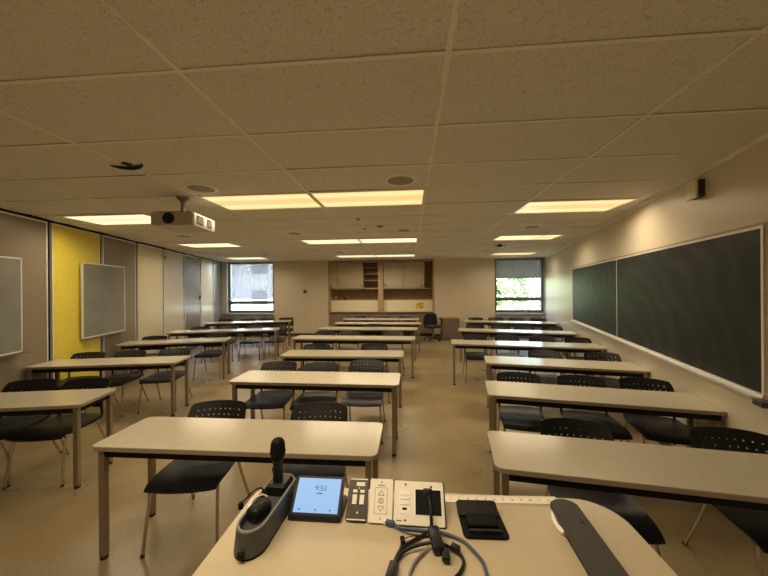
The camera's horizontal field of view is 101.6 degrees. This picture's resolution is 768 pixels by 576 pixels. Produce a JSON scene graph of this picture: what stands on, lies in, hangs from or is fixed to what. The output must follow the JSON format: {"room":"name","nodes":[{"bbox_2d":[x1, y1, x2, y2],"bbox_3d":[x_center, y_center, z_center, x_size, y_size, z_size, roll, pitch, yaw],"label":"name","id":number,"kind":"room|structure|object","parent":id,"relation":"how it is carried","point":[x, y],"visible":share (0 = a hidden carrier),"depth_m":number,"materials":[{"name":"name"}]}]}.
{"room":"classroom","nodes":[
{"label":"classroom","id":0,"kind":"room"},
{"bbox_2d":[0,210,221,416],"bbox_3d":[-5.000,0.349,5.371,0.200,2.827,13.164,0,0,-10],"label":"wall","id":1,"kind":"structure","parent":0,"point":[162,295],"depth_m":5.01,"materials":[{"name":"beige paint"}]},
{"bbox_2d":[0,256,29,357],"bbox_3d":[-4.505,0.219,3.476,0.120,1.202,1.070,0,0,-10],"label":"whiteboard","id":2,"kind":"object","parent":1,"relation":"attached to","point":[11,331],"visible":1,"depth_m":3.84,"materials":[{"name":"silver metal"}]},
{"bbox_2d":[0,350,29,357],"bbox_3d":[-4.474,0.808,3.496,0.060,0.024,1.040,0,0,-10],"label":"tray","id":3,"kind":"object","parent":2,"relation":"on","point":[13,352],"depth_m":3.82,"materials":[{"name":"grey plastic"}]},
{"bbox_2d":[80,262,129,339],"bbox_3d":[-4.865,0.207,5.494,0.120,1.232,1.070,0,0,-10],"label":"whiteboard","id":4,"kind":"object","parent":1,"relation":"attached to","point":[102,285],"visible":1,"depth_m":5.39,"materials":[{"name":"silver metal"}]},
{"bbox_2d":[85,330,129,339],"bbox_3d":[-4.834,0.811,5.514,0.060,0.024,1.040,0,0,-10],"label":"tray","id":5,"kind":"object","parent":4,"relation":"on","point":[111,332],"depth_m":5.40,"materials":[{"name":"grey plastic"}]},
{"bbox_2d":[0,208,221,262],"bbox_3d":[-4.889,-0.953,5.291,0.010,0.018,12.964,0,0,-10],"label":"trim","id":6,"kind":"structure","parent":1,"relation":"attached to","point":[0,208],"depth_m":5.11,"materials":[{"name":"black"}]},
{"bbox_2d":[0,0,767,261],"bbox_3d":[-0.748,-1.141,5.347,12.378,0.311,13.735,0,0,5],"label":"ceiling","id":7,"kind":"structure","parent":0,"point":[492,106],"depth_m":1.77,"materials":[{"name":"tile"}]},
{"bbox_2d":[59,213,150,224],"bbox_3d":[-3.748,-1.018,4.474,1.219,0.102,0.610,0,0,5],"label":"ceiling light","id":8,"kind":"object","parent":7,"relation":"attached to","point":[135,218],"visible":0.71,"depth_m":4.39,"materials":[{"name":"white plastic"}]},
{"bbox_2d":[110,162,142,169],"bbox_3d":[-2.029,-0.968,2.488,0.278,0.038,0.106,0,0,5],"label":"bracket","id":9,"kind":"object","parent":7,"relation":"attached to","point":[129,166],"visible":1,"depth_m":2.50,"materials":[{"name":"black plastic"}]},
{"bbox_2d":[151,196,214,232],"bbox_3d":[-2.165,-0.813,3.405,0.444,0.345,0.460,0,0,-2],"label":"projector","id":10,"kind":"object","parent":7,"relation":"hanging from","point":[182,221],"visible":1,"depth_m":3.23,"materials":[{"name":"beige plastic"}]},
{"bbox_2d":[182,183,218,192],"bbox_3d":[-1.808,-0.983,3.099,0.324,0.014,0.324,0,0,5],"label":"ceiling speaker","id":11,"kind":"object","parent":7,"relation":"attached to","point":[201,188],"visible":0.99,"depth_m":3.08,"materials":[{"name":"beige"}]},
{"bbox_2d":[187,185,214,192],"bbox_3d":[-1.808,-0.983,3.099,0.270,0.014,0.270,0,0,5],"label":"grille","id":12,"kind":"object","parent":11,"relation":"attached to","point":[196,188],"depth_m":3.08,"materials":[{"name":"beige"}]},
{"bbox_2d":[177,241,243,247],"bbox_3d":[-3.943,-1.017,7.133,1.219,0.102,0.610,0,0,5],"label":"ceiling light","id":13,"kind":"object","parent":7,"relation":"attached to","point":[194,245],"visible":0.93,"depth_m":7.13,"materials":[{"name":"white plastic"}]},
{"bbox_2d":[197,191,323,210],"bbox_3d":[-1.372,-1.036,3.616,1.219,0.102,0.610,0,0,5],"label":"ceiling light","id":14,"kind":"object","parent":7,"relation":"attached to","point":[282,200],"visible":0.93,"depth_m":3.58,"materials":[{"name":"white plastic"}]},
{"bbox_2d":[300,239,360,243],"bbox_3d":[-1.115,-1.038,6.715,1.219,0.102,0.610,0,0,5],"label":"ceiling light","id":15,"kind":"object","parent":7,"relation":"attached to","point":[311,241],"visible":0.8,"depth_m":6.68,"materials":[{"name":"white plastic"}]},
{"bbox_2d":[309,188,425,207],"bbox_3d":[-0.157,-1.045,3.516,1.219,0.102,0.610,0,0,5],"label":"ceiling light","id":16,"kind":"object","parent":7,"relation":"attached to","point":[370,197],"visible":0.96,"depth_m":3.47,"materials":[{"name":"white plastic"}]},
{"bbox_2d":[358,237,417,242],"bbox_3d":[0.100,-1.046,6.614,1.219,0.102,0.610,0,0,5],"label":"ceiling light","id":17,"kind":"object","parent":7,"relation":"attached to","point":[378,239],"visible":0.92,"depth_m":6.59,"materials":[{"name":"white plastic"}]},
{"bbox_2d":[384,174,416,185],"bbox_3d":[0.153,-0.998,2.907,0.324,0.014,0.324,0,0,5],"label":"ceiling speaker","id":18,"kind":"object","parent":7,"relation":"attached to","point":[399,179],"visible":0.99,"depth_m":2.89,"materials":[{"name":"beige"}]},
{"bbox_2d":[388,176,412,184],"bbox_3d":[0.153,-0.998,2.907,0.270,0.014,0.270,0,0,5],"label":"grille","id":19,"kind":"object","parent":18,"relation":"attached to","point":[392,180],"depth_m":2.89,"materials":[{"name":"beige metal"}]},
{"bbox_2d":[491,234,564,240],"bbox_3d":[2.880,-1.067,6.354,1.219,0.102,0.610,0,0,5],"label":"ceiling light","id":20,"kind":"object","parent":7,"relation":"attached to","point":[552,236],"visible":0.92,"depth_m":6.33,"materials":[{"name":"white plastic"}]},
{"bbox_2d":[512,198,638,213],"bbox_3d":[2.324,-1.063,3.922,1.219,0.102,0.610,0,0,5],"label":"ceiling light","id":21,"kind":"object","parent":7,"relation":"attached to","point":[603,204],"visible":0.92,"depth_m":3.88,"materials":[{"name":"white plastic"}]},
{"bbox_2d":[0,336,767,575],"bbox_3d":[-0.755,1.781,4.998,11.878,0.100,12.635,0,0,5],"label":"floor","id":22,"kind":"structure","parent":0,"point":[47,529],"depth_m":2.85,"materials":[{"name":"plastic"}]},
{"bbox_2d":[0,378,62,486],"bbox_3d":[-3.595,1.357,3.011,0.506,0.790,0.647,0,0,-11],"label":"chair","id":23,"kind":"object","parent":22,"relation":"on","point":[10,425],"visible":0.45,"depth_m":3.16,"materials":[{"name":"black plastic"}]},
{"bbox_2d":[2,377,109,489],"bbox_3d":[-3.080,1.353,3.039,0.506,0.790,0.647,0,0,-4],"label":"chair","id":24,"kind":"object","parent":22,"relation":"on","point":[60,426],"visible":0.65,"depth_m":2.96,"materials":[{"name":"black plastic"}]},
{"bbox_2d":[0,388,115,488],"bbox_3d":[-3.561,1.383,2.830,1.830,0.737,0.463,0,0,-7],"label":"table","id":25,"kind":"object","parent":22,"relation":"on","point":[53,401],"visible":0.97,"depth_m":2.78,"materials":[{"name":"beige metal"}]},
{"bbox_2d":[48,352,105,400],"bbox_3d":[-4.355,1.362,4.434,0.506,0.790,0.647,0,0,-8],"label":"chair","id":26,"kind":"object","parent":22,"relation":"on","point":[60,383],"visible":0.33,"depth_m":4.64,"materials":[{"name":"black plastic"}]},
{"bbox_2d":[25,355,190,416],"bbox_3d":[-3.756,1.384,4.360,1.830,0.737,0.463,0,0,-7],"label":"table","id":27,"kind":"object","parent":22,"relation":"on","point":[156,362],"visible":0.73,"depth_m":4.25,"materials":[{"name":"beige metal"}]},
{"bbox_2d":[84,350,149,416],"bbox_3d":[-3.845,1.359,4.548,0.506,0.790,0.647,0,0,-6],"label":"chair","id":28,"kind":"object","parent":22,"relation":"on","point":[115,379],"visible":0.5,"depth_m":4.67,"materials":[{"name":"black plastic"}]},
{"bbox_2d":[125,336,167,384],"bbox_3d":[-4.537,1.364,6.049,0.506,0.790,0.647,0,0,-13],"label":"chair","id":29,"kind":"object","parent":22,"relation":"on","point":[147,337],"visible":0.27,"depth_m":6.23,"materials":[{"name":"black plastic"}]},
{"bbox_2d":[137,348,192,413],"bbox_3d":[-3.255,1.354,4.705,0.506,0.790,0.647,0,0,-11],"label":"chair","id":30,"kind":"object","parent":22,"relation":"on","point":[163,376],"visible":0.58,"depth_m":4.74,"materials":[{"name":"black plastic"}]},
{"bbox_2d":[116,337,231,378],"bbox_3d":[-3.977,1.386,6.045,1.830,0.737,0.463,0,0,-13],"label":"table","id":31,"kind":"object","parent":22,"relation":"on","point":[131,345],"visible":0.77,"depth_m":5.96,"materials":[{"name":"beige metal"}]},
{"bbox_2d":[180,326,209,362],"bbox_3d":[-4.560,1.364,7.601,0.506,0.790,0.647,0,0,-9],"label":"chair","id":32,"kind":"object","parent":22,"relation":"on","point":[198,327],"visible":0.26,"depth_m":7.81,"materials":[{"name":"black plastic"}]},
{"bbox_2d":[140,400,250,558],"bbox_3d":[-1.345,1.340,2.332,0.506,0.790,0.647,0,0,-3],"label":"chair","id":33,"kind":"object","parent":22,"relation":"on","point":[179,476],"visible":0.57,"depth_m":2.19,"materials":[{"name":"black plastic"}]},
{"bbox_2d":[193,333,227,379],"bbox_3d":[-3.463,1.356,6.325,0.506,0.790,0.647,0,0,-8],"label":"chair","id":34,"kind":"object","parent":22,"relation":"on","point":[210,353],"visible":0.63,"depth_m":6.42,"materials":[{"name":"black plastic"}]},
{"bbox_2d":[166,327,279,359],"bbox_3d":[-3.807,1.385,7.573,2.440,0.737,0.463,0,0,-10],"label":"table","id":35,"kind":"object","parent":22,"relation":"on","point":[176,333],"visible":0.74,"depth_m":7.48,"materials":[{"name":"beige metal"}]},
{"bbox_2d":[211,326,238,362],"bbox_3d":[-3.903,1.359,7.721,0.506,0.790,0.647,0,0,-12],"label":"chair","id":36,"kind":"object","parent":22,"relation":"on","point":[232,341],"visible":0.44,"depth_m":7.90,"materials":[{"name":"black plastic"}]},
{"bbox_2d":[93,417,382,560],"bbox_3d":[-0.933,1.363,2.142,1.830,0.737,0.463,0,0,4],"label":"table","id":37,"kind":"object","parent":22,"relation":"on","point":[336,443],"visible":0.76,"depth_m":2.02,"materials":[{"name":"laminate"}]},
{"bbox_2d":[203,320,291,348],"bbox_3d":[-4.076,1.387,9.484,2.440,0.737,0.463,0,0,-12],"label":"table","id":38,"kind":"object","parent":22,"relation":"on","point":[266,322],"visible":0.83,"depth_m":9.37,"materials":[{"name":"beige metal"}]},
{"bbox_2d":[221,316,273,336],"bbox_3d":[-4.978,1.398,11.445,1.890,0.728,0.240,0,0,5],"label":"radiator","id":39,"kind":"object","parent":22,"relation":"on","point":[236,318],"visible":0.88,"depth_m":11.35,"materials":[{"name":"grey metal"}]},
{"bbox_2d":[238,325,263,360],"bbox_3d":[-3.291,1.354,7.831,0.506,0.790,0.647,0,0,-10],"label":"chair","id":40,"kind":"object","parent":22,"relation":"on","point":[251,340],"visible":0.66,"depth_m":7.93,"materials":[{"name":"black plastic"}]},
{"bbox_2d":[244,361,296,419],"bbox_3d":[-1.319,1.340,3.733,0.506,0.790,0.647,0,0,1],"label":"chair","id":41,"kind":"object","parent":22,"relation":"on","point":[267,399],"visible":0.54,"depth_m":3.74,"materials":[{"name":"black plastic"}]},
{"bbox_2d":[263,324,286,359],"bbox_3d":[-2.720,1.350,7.931,0.506,0.790,0.647,0,0,-8],"label":"chair","id":42,"kind":"object","parent":22,"relation":"on","point":[283,329],"visible":0.74,"depth_m":8.08,"materials":[{"name":"black plastic"}]},
{"bbox_2d":[291,344,329,403],"bbox_3d":[-1.136,1.338,5.002,0.506,0.790,0.647,0,0,3],"label":"chair","id":43,"kind":"object","parent":22,"relation":"on","point":[320,346],"visible":0.29,"depth_m":5.25,"materials":[{"name":"black plastic"}]},
{"bbox_2d":[229,370,399,456],"bbox_3d":[-0.737,1.362,3.495,1.830,0.737,0.463,0,0,5],"label":"table","id":44,"kind":"object","parent":22,"relation":"on","point":[252,380],"visible":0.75,"depth_m":3.36,"materials":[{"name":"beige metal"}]},
{"bbox_2d":[290,362,338,417],"bbox_3d":[-0.778,1.336,3.668,0.506,0.790,0.647,0,0,1],"label":"chair","id":45,"kind":"object","parent":22,"relation":"on","point":[314,396],"visible":0.34,"depth_m":3.79,"materials":[{"name":"black plastic"}]},
{"bbox_2d":[283,402,348,487],"bbox_3d":[-0.504,1.334,2.272,0.506,0.790,0.647,0,0,0],"label":"chair","id":46,"kind":"object","parent":22,"relation":"on","point":[295,469],"visible":0.33,"depth_m":2.49,"materials":[{"name":"black plastic"}]},
{"bbox_2d":[280,350,403,407],"bbox_3d":[-0.615,1.361,4.787,1.830,0.737,0.463,0,0,4],"label":"table","id":47,"kind":"object","parent":22,"relation":"on","point":[291,355],"visible":0.8,"depth_m":4.63,"materials":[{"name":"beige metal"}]},
{"bbox_2d":[333,331,358,366],"bbox_3d":[-0.768,1.336,6.546,0.506,0.790,0.647,0,0,7],"label":"chair","id":48,"kind":"object","parent":22,"relation":"on","point":[342,333],"visible":0.4,"depth_m":6.74,"materials":[{"name":"black plastic"}]},
{"bbox_2d":[292,335,414,377],"bbox_3d":[-0.597,1.361,6.299,2.440,0.737,0.463,0,0,6],"label":"table","id":49,"kind":"object","parent":22,"relation":"on","point":[301,339],"visible":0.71,"depth_m":6.16,"materials":[{"name":"laminate"}]},
{"bbox_2d":[341,360,385,444],"bbox_3d":[-0.233,1.332,3.783,0.506,0.790,0.647,0,0,4],"label":"chair","id":50,"kind":"object","parent":22,"relation":"on","point":[350,398],"visible":0.68,"depth_m":3.78,"materials":[{"name":"black plastic"}]},
{"bbox_2d":[317,327,416,360],"bbox_3d":[-0.400,1.359,7.745,2.440,0.737,0.463,0,0,5],"label":"table","id":51,"kind":"object","parent":22,"relation":"on","point":[334,329],"visible":0.68,"depth_m":7.57,"materials":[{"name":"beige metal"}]},
{"bbox_2d":[360,343,389,403],"bbox_3d":[-0.153,1.331,4.981,0.506,0.790,0.647,0,0,1],"label":"chair","id":52,"kind":"object","parent":22,"relation":"on","point":[371,346],"visible":0.27,"depth_m":5.22,"materials":[{"name":"black plastic"}]},
{"bbox_2d":[334,322,420,350],"bbox_3d":[-0.172,1.358,8.898,2.440,0.737,0.463,0,0,6],"label":"table","id":53,"kind":"object","parent":22,"relation":"on","point":[339,324],"visible":0.89,"depth_m":8.75,"materials":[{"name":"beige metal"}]},
{"bbox_2d":[342,318,418,343],"bbox_3d":[-0.110,1.357,10.017,2.440,0.737,0.463,0,0,6],"label":"table","id":54,"kind":"object","parent":22,"relation":"on","point":[344,319],"visible":0.83,"depth_m":9.84,"materials":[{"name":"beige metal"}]},
{"bbox_2d":[328,260,434,336],"bbox_3d":[-0.104,0.372,11.433,3.800,2.707,0.560,0,0,5],"label":"tall cabinet","id":55,"kind":"object","parent":22,"relation":"on","point":[390,288],"visible":0.9,"depth_m":11.29,"materials":[{"name":"brown wood"}]},
{"bbox_2d":[382,331,403,375],"bbox_3d":[0.177,1.329,6.478,0.506,0.790,0.647,0,0,5],"label":"chair","id":56,"kind":"object","parent":22,"relation":"on","point":[386,333],"visible":0.41,"depth_m":6.71,"materials":[{"name":"black plastic"}]},
{"bbox_2d":[423,313,442,341],"bbox_3d":[1.595,1.278,10.262,0.638,0.867,0.565,0,0,-10],"label":"office chair","id":57,"kind":"object","parent":22,"relation":"on","point":[430,319],"visible":1,"depth_m":10.41,"materials":[{"name":"black plastic"}]},
{"bbox_2d":[192,488,677,575],"bbox_3d":[0.107,1.172,0.634,1.045,1.105,0.640,0,0,5],"label":"lectern","id":58,"kind":"object","parent":22,"relation":"on","point":[534,546],"visible":0.54,"depth_m":0.74,"materials":[{"name":"laminate"}]},
{"bbox_2d":[233,473,295,561],"bbox_3d":[-0.308,0.585,0.829,0.078,0.074,0.250,0,0,8],"label":"dock","id":59,"kind":"object","parent":58,"relation":"on","point":[252,540],"visible":0.9,"depth_m":0.77,"materials":[{"name":"grey plastic"}]},
{"bbox_2d":[238,487,270,523],"bbox_3d":[-0.335,0.556,0.807,0.077,0.053,0.060,0,0,25],"label":"bodypack transmitter","id":60,"kind":"object","parent":59,"relation":"on","point":[259,509],"visible":1,"depth_m":0.79,"materials":[{"name":"black plastic"}]},
{"bbox_2d":[270,437,285,482],"bbox_3d":[-0.303,0.514,0.896,0.044,0.172,0.044,0,0,5],"label":"microphone","id":61,"kind":"object","parent":59,"relation":"in","point":[277,447],"visible":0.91,"depth_m":0.88,"materials":[{"name":"black plastic"}]},
{"bbox_2d":[270,437,285,461],"bbox_3d":[-0.304,0.458,0.896,0.044,0.060,0.044,0,0,5],"label":"grille","id":62,"kind":"object","parent":61,"relation":"attached to","point":[277,447],"depth_m":0.88,"materials":[{"name":"black"}]},
{"bbox_2d":[267,474,292,496],"bbox_3d":[-0.298,0.565,0.900,0.056,0.034,0.060,0,0,8],"label":"socket","id":63,"kind":"object","parent":59,"relation":"attached to","point":[285,487],"depth_m":0.87,"materials":[{"name":"black plastic"}]},
{"bbox_2d":[288,475,346,522],"bbox_3d":[-0.183,0.584,0.878,0.146,0.085,0.096,0,0,5],"label":"tablet","id":64,"kind":"object","parent":58,"relation":"on","point":[322,499],"visible":1,"depth_m":0.86,"materials":[{"name":"black plastic"}]},
{"bbox_2d":[345,478,368,521],"bbox_3d":[-0.072,0.582,0.863,0.056,0.077,0.076,0,0,5],"label":"switch plate","id":65,"kind":"object","parent":58,"relation":"on","point":[357,501],"visible":1,"depth_m":0.86,"materials":[{"name":"brown"}]},
{"bbox_2d":[368,479,392,523],"bbox_3d":[-0.008,0.581,0.856,0.064,0.078,0.076,0,0,5],"label":"control plate","id":66,"kind":"object","parent":58,"relation":"on","point":[381,490],"visible":1,"depth_m":0.85,"materials":[{"name":"beige plastic"}]},
{"bbox_2d":[385,488,432,575],"bbox_3d":[0.070,0.584,0.749,0.050,0.067,0.267,0,0,29],"label":"cable","id":67,"kind":"object","parent":58,"relation":"on","point":[393,566],"visible":0.98,"depth_m":0.75,"materials":[{"name":"black plastic"}]},
{"bbox_2d":[407,546,429,575],"bbox_3d":[0.066,0.615,0.673,0.028,0.009,0.156,0,0,24],"label":"cable","id":68,"kind":"object","parent":58,"relation":"on","point":[427,549],"visible":1,"depth_m":0.71,"materials":[{"name":"grey plastic"}]},
{"bbox_2d":[393,480,446,528],"bbox_3d":[0.095,0.583,0.848,0.140,0.082,0.082,0,0,6],"label":"plate","id":69,"kind":"object","parent":58,"relation":"on","point":[410,505],"visible":1,"depth_m":0.84,"materials":[{"name":"beige"}]},
{"bbox_2d":[395,525,464,575],"bbox_3d":[0.121,0.606,0.694,0.142,0.022,0.156,0,0,-39],"label":"cable","id":70,"kind":"object","parent":58,"relation":"on","point":[438,546],"visible":1,"depth_m":0.73,"materials":[{"name":"black plastic"}]},
{"bbox_2d":[383,519,488,575],"bbox_3d":[0.143,0.611,0.688,0.162,0.011,0.369,0,0,-24],"label":"cable","id":71,"kind":"object","parent":58,"relation":"on","point":[391,523],"visible":0.96,"depth_m":0.78,"materials":[{"name":"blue plastic"}]},
{"bbox_2d":[456,500,508,539],"bbox_3d":[0.255,0.604,0.822,0.114,0.029,0.107,0,0,3],"label":"cradle","id":72,"kind":"object","parent":58,"relation":"on","point":[479,519],"visible":1,"depth_m":0.82,"materials":[{"name":"black plastic"}]},
{"bbox_2d":[445,495,555,504],"bbox_3d":[0.333,0.615,0.911,0.335,0.004,0.032,0,0,2],"label":"ruler","id":73,"kind":"object","parent":58,"relation":"on","point":[514,500],"visible":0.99,"depth_m":0.91,"materials":[{"name":"beige plastic"}]},
{"bbox_2d":[550,499,628,575],"bbox_3d":[0.460,0.601,0.637,0.082,0.032,0.484,0,0,7],"label":"bar","id":74,"kind":"object","parent":58,"relation":"on","point":[593,553],"visible":1,"depth_m":0.73,"materials":[{"name":"grey"}]},
{"bbox_2d":[440,317,459,338],"bbox_3d":[2.239,1.353,10.682,0.600,0.710,0.550,0,0,5],"label":"base cabinet","id":75,"kind":"object","parent":22,"relation":"on","point":[450,325],"visible":0.88,"depth_m":10.43,"materials":[{"name":"brown laminate"}]},
{"bbox_2d":[462,334,492,382],"bbox_3d":[1.761,1.317,5.946,0.506,0.790,0.647,0,0,8],"label":"chair","id":76,"kind":"object","parent":22,"relation":"on","point":[468,355],"visible":0.53,"depth_m":6.05,"materials":[{"name":"black plastic"}]},
{"bbox_2d":[494,335,526,382],"bbox_3d":[2.344,1.313,5.848,0.506,0.790,0.647,0,0,10],"label":"chair","id":77,"kind":"object","parent":22,"relation":"on","point":[497,337],"visible":0.44,"depth_m":6.06,"materials":[{"name":"black plastic"}]},
{"bbox_2d":[465,320,558,340],"bbox_3d":[3.571,1.330,8.931,2.440,0.737,0.463,0,0,16],"label":"table","id":78,"kind":"object","parent":22,"relation":"on","point":[483,322],"visible":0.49,"depth_m":8.75,"materials":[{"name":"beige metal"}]},
{"bbox_2d":[458,328,577,361],"bbox_3d":[2.936,1.335,7.080,2.440,0.737,0.463,0,0,17],"label":"table","id":79,"kind":"object","parent":22,"relation":"on","point":[565,334],"visible":0.74,"depth_m":6.96,"materials":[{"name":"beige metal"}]},
{"bbox_2d":[495,316,541,337],"bbox_3d":[4.575,1.327,10.655,1.480,0.728,0.240,0,0,5],"label":"radiator","id":80,"kind":"object","parent":22,"relation":"on","point":[505,318],"visible":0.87,"depth_m":10.55,"materials":[{"name":"grey metal"}]},
{"bbox_2d":[514,325,533,352],"bbox_3d":[3.350,1.305,7.404,0.506,0.790,0.647,0,0,15],"label":"chair","id":81,"kind":"object","parent":22,"relation":"on","point":[528,327],"visible":0.24,"depth_m":7.64,"materials":[{"name":"black plastic"}]},
{"bbox_2d":[496,372,554,434],"bbox_3d":[1.402,1.320,3.148,0.506,0.790,0.647,0,0,12],"label":"chair","id":82,"kind":"object","parent":22,"relation":"on","point":[520,418],"visible":0.39,"depth_m":3.18,"materials":[{"name":"black plastic"}]},
{"bbox_2d":[451,339,606,384],"bbox_3d":[2.421,1.339,5.479,2.440,0.737,0.463,0,0,13],"label":"table","id":83,"kind":"object","parent":22,"relation":"on","point":[467,344],"visible":0.76,"depth_m":5.37,"materials":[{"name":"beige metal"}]},
{"bbox_2d":[529,336,563,374],"bbox_3d":[2.917,1.308,5.694,0.506,0.790,0.647,0,0,14],"label":"chair","id":84,"kind":"object","parent":22,"relation":"on","point":[531,338],"visible":0.2,"depth_m":5.94,"materials":[{"name":"black plastic"}]},
{"bbox_2d":[528,350,575,409],"bbox_3d":[2.292,1.313,4.338,0.506,0.790,0.647,0,0,12],"label":"chair","id":85,"kind":"object","parent":22,"relation":"on","point":[545,378],"visible":0.24,"depth_m":4.54,"materials":[{"name":"black plastic"}]},
{"bbox_2d":[542,326,569,358],"bbox_3d":[3.911,1.301,7.200,0.506,0.790,0.647,0,0,16],"label":"chair","id":86,"kind":"object","parent":22,"relation":"on","point":[543,327],"visible":0.25,"depth_m":7.41,"materials":[{"name":"black plastic"}]},
{"bbox_2d":[484,356,649,407],"bbox_3d":[2.276,1.340,4.080,1.830,0.737,0.463,0,0,15],"label":"table","id":87,"kind":"object","parent":22,"relation":"on","point":[607,368],"visible":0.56,"depth_m":3.97,"materials":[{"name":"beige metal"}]},
{"bbox_2d":[564,337,591,374],"bbox_3d":[3.483,1.304,5.473,0.506,0.790,0.647,0,0,11],"label":"chair","id":88,"kind":"object","parent":22,"relation":"on","point":[570,339],"visible":0.19,"depth_m":5.70,"materials":[{"name":"black plastic"}]},
{"bbox_2d":[557,375,632,441],"bbox_3d":[1.970,1.315,3.014,0.506,0.790,0.647,0,0,15],"label":"chair","id":89,"kind":"object","parent":22,"relation":"on","point":[619,432],"visible":0.37,"depth_m":3.13,"materials":[{"name":"black plastic"}]},
{"bbox_2d":[540,417,664,556],"bbox_3d":[1.260,1.321,1.926,0.506,0.790,0.647,0,0,12],"label":"chair","id":90,"kind":"object","parent":22,"relation":"on","point":[625,506],"visible":0.35,"depth_m":1.93,"materials":[{"name":"black plastic"}]},
{"bbox_2d":[485,381,727,472],"bbox_3d":[1.905,1.342,2.879,1.830,0.737,0.463,0,0,14],"label":"table","id":91,"kind":"object","parent":22,"relation":"on","point":[689,406],"visible":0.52,"depth_m":2.79,"materials":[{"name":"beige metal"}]},
{"bbox_2d":[584,352,630,411],"bbox_3d":[2.996,1.308,4.173,0.506,0.790,0.647,0,0,16],"label":"chair","id":92,"kind":"object","parent":22,"relation":"on","point":[610,382],"visible":0.25,"depth_m":4.38,"materials":[{"name":"black plastic"}]},
{"bbox_2d":[487,431,767,510],"bbox_3d":[1.557,1.345,1.745,1.830,0.737,0.463,0,0,12],"label":"table","id":93,"kind":"object","parent":22,"relation":"on","point":[696,475],"visible":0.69,"depth_m":1.71,"materials":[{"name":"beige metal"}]},
{"bbox_2d":[619,377,708,445],"bbox_3d":[2.530,1.311,2.899,0.506,0.790,0.647,0,0,16],"label":"chair","id":94,"kind":"object","parent":22,"relation":"on","point":[673,431],"visible":0.48,"depth_m":2.93,"materials":[{"name":"black plastic"}]},
{"bbox_2d":[682,426,767,575],"bbox_3d":[2.155,1.314,1.763,0.506,0.790,0.647,0,0,14],"label":"chair","id":95,"kind":"object","parent":22,"relation":"on","point":[754,523],"visible":0.43,"depth_m":1.96,"materials":[{"name":"black plastic"}]},
{"bbox_2d":[222,256,545,333],"bbox_3d":[-0.226,0.313,11.518,11.978,2.827,0.650,0,0,5],"label":"wall","id":96,"kind":"structure","parent":0,"point":[464,289],"depth_m":11.02,"materials":[{"name":"beige paint"}]},
{"bbox_2d":[222,262,227,313],"bbox_3d":[-5.913,0.010,11.643,0.187,1.917,0.040,0,0,5],"label":"trim","id":97,"kind":"structure","parent":96,"relation":"attached to","point":[224,264],"depth_m":11.62,"materials":[{"name":"grey"}]},
{"bbox_2d":[227,262,273,313],"bbox_3d":[-4.924,0.011,11.606,1.790,1.912,0.170,0,0,5],"label":"window","id":98,"kind":"structure","parent":96,"relation":"in","point":[255,280],"depth_m":11.60,"materials":[{"name":"grey"}]},
{"bbox_2d":[232,263,273,298],"bbox_3d":[-4.854,-0.267,11.600,1.615,1.317,0.008,0,0,5],"label":"roller blind","id":99,"kind":"object","parent":98,"relation":"attached to","point":[249,280],"depth_m":11.60,"materials":[{"name":"white fabric"}]},
{"bbox_2d":[495,258,543,313],"bbox_3d":[4.658,-0.060,10.813,1.640,1.912,0.170,0,0,5],"label":"window","id":100,"kind":"structure","parent":96,"relation":"in","point":[528,267],"depth_m":10.81,"materials":[{"name":"grey"}]},
{"bbox_2d":[495,259,542,277],"bbox_3d":[4.653,-0.678,10.813,1.610,0.637,0.008,0,0,5],"label":"roller blind","id":101,"kind":"object","parent":100,"relation":"attached to","point":[504,268],"depth_m":10.81,"materials":[{"name":"grey fabric"}]},
{"bbox_2d":[545,139,767,451],"bbox_3d":[3.519,0.286,4.673,0.150,2.827,13.129,0,0,19],"label":"wall","id":102,"kind":"structure","parent":0,"point":[736,189],"depth_m":3.03,"materials":[{"name":"beige paint"}]},
{"bbox_2d":[544,133,767,258],"bbox_3d":[3.396,-1.008,4.606,0.020,0.032,12.929,0,0,19],"label":"trim","id":103,"kind":"structure","parent":102,"relation":"attached to","point":[764,137],"depth_m":2.87,"materials":[{"name":"white metal"}]},
{"bbox_2d":[570,221,767,408],"bbox_3d":[3.326,0.163,4.485,0.090,1.215,5.390,0,0,19],"label":"chalkboard","id":104,"kind":"object","parent":102,"relation":"attached to","point":[697,306],"visible":1,"depth_m":2.80,"materials":[{"name":"stone"}]},
{"bbox_2d":[570,320,764,398],"bbox_3d":[3.359,0.728,4.560,0.085,0.025,5.210,0,0,19],"label":"chalk tray","id":105,"kind":"object","parent":104,"relation":"on","point":[746,391],"depth_m":2.87,"materials":[{"name":"silver metal"}]},
{"bbox_2d":[686,179,704,200],"bbox_3d":[2.734,-0.860,2.751,0.068,0.160,0.140,0,0,19],"label":"wall speaker","id":106,"kind":"object","parent":102,"relation":"attached to","point":[695,189],"visible":1,"depth_m":2.70,"materials":[{"name":"brown plastic"}]},
{"label":"outside","id":107,"kind":"structure","parent":0,"visible":0},
{"bbox_3d":[4.265,5.794,50.993,120.000,0.200,77.665,0,0,5],"label":"ground","id":108,"kind":"structure","parent":107,"visible":0},
{"bbox_2d":[232,299,272,309],"bbox_3d":[-16.313,-2.354,33.459,22.600,10.400,8.600,0,0,5],"label":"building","id":109,"kind":"structure","parent":108,"relation":"on","point":[234,306],"depth_m":29.10,"materials":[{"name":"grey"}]},
{"bbox_2d":[498,278,539,309],"bbox_3d":[11.771,-1.307,31.559,8.473,13.901,7.757,0,0,5],"label":"tree","id":110,"kind":"object","parent":108,"relation":"on","point":[517,285],"visible":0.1,"depth_m":30.43,"materials":[{"name":"green plant"}]},
{"bbox_2d":[497,278,540,309],"bbox_3d":[7.083,1.079,21.965,6.161,9.202,5.792,0,0,-10],"label":"tree","id":111,"kind":"object","parent":108,"relation":"on","point":[502,287],"visible":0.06,"depth_m":20.40,"materials":[{"name":"green plant"}]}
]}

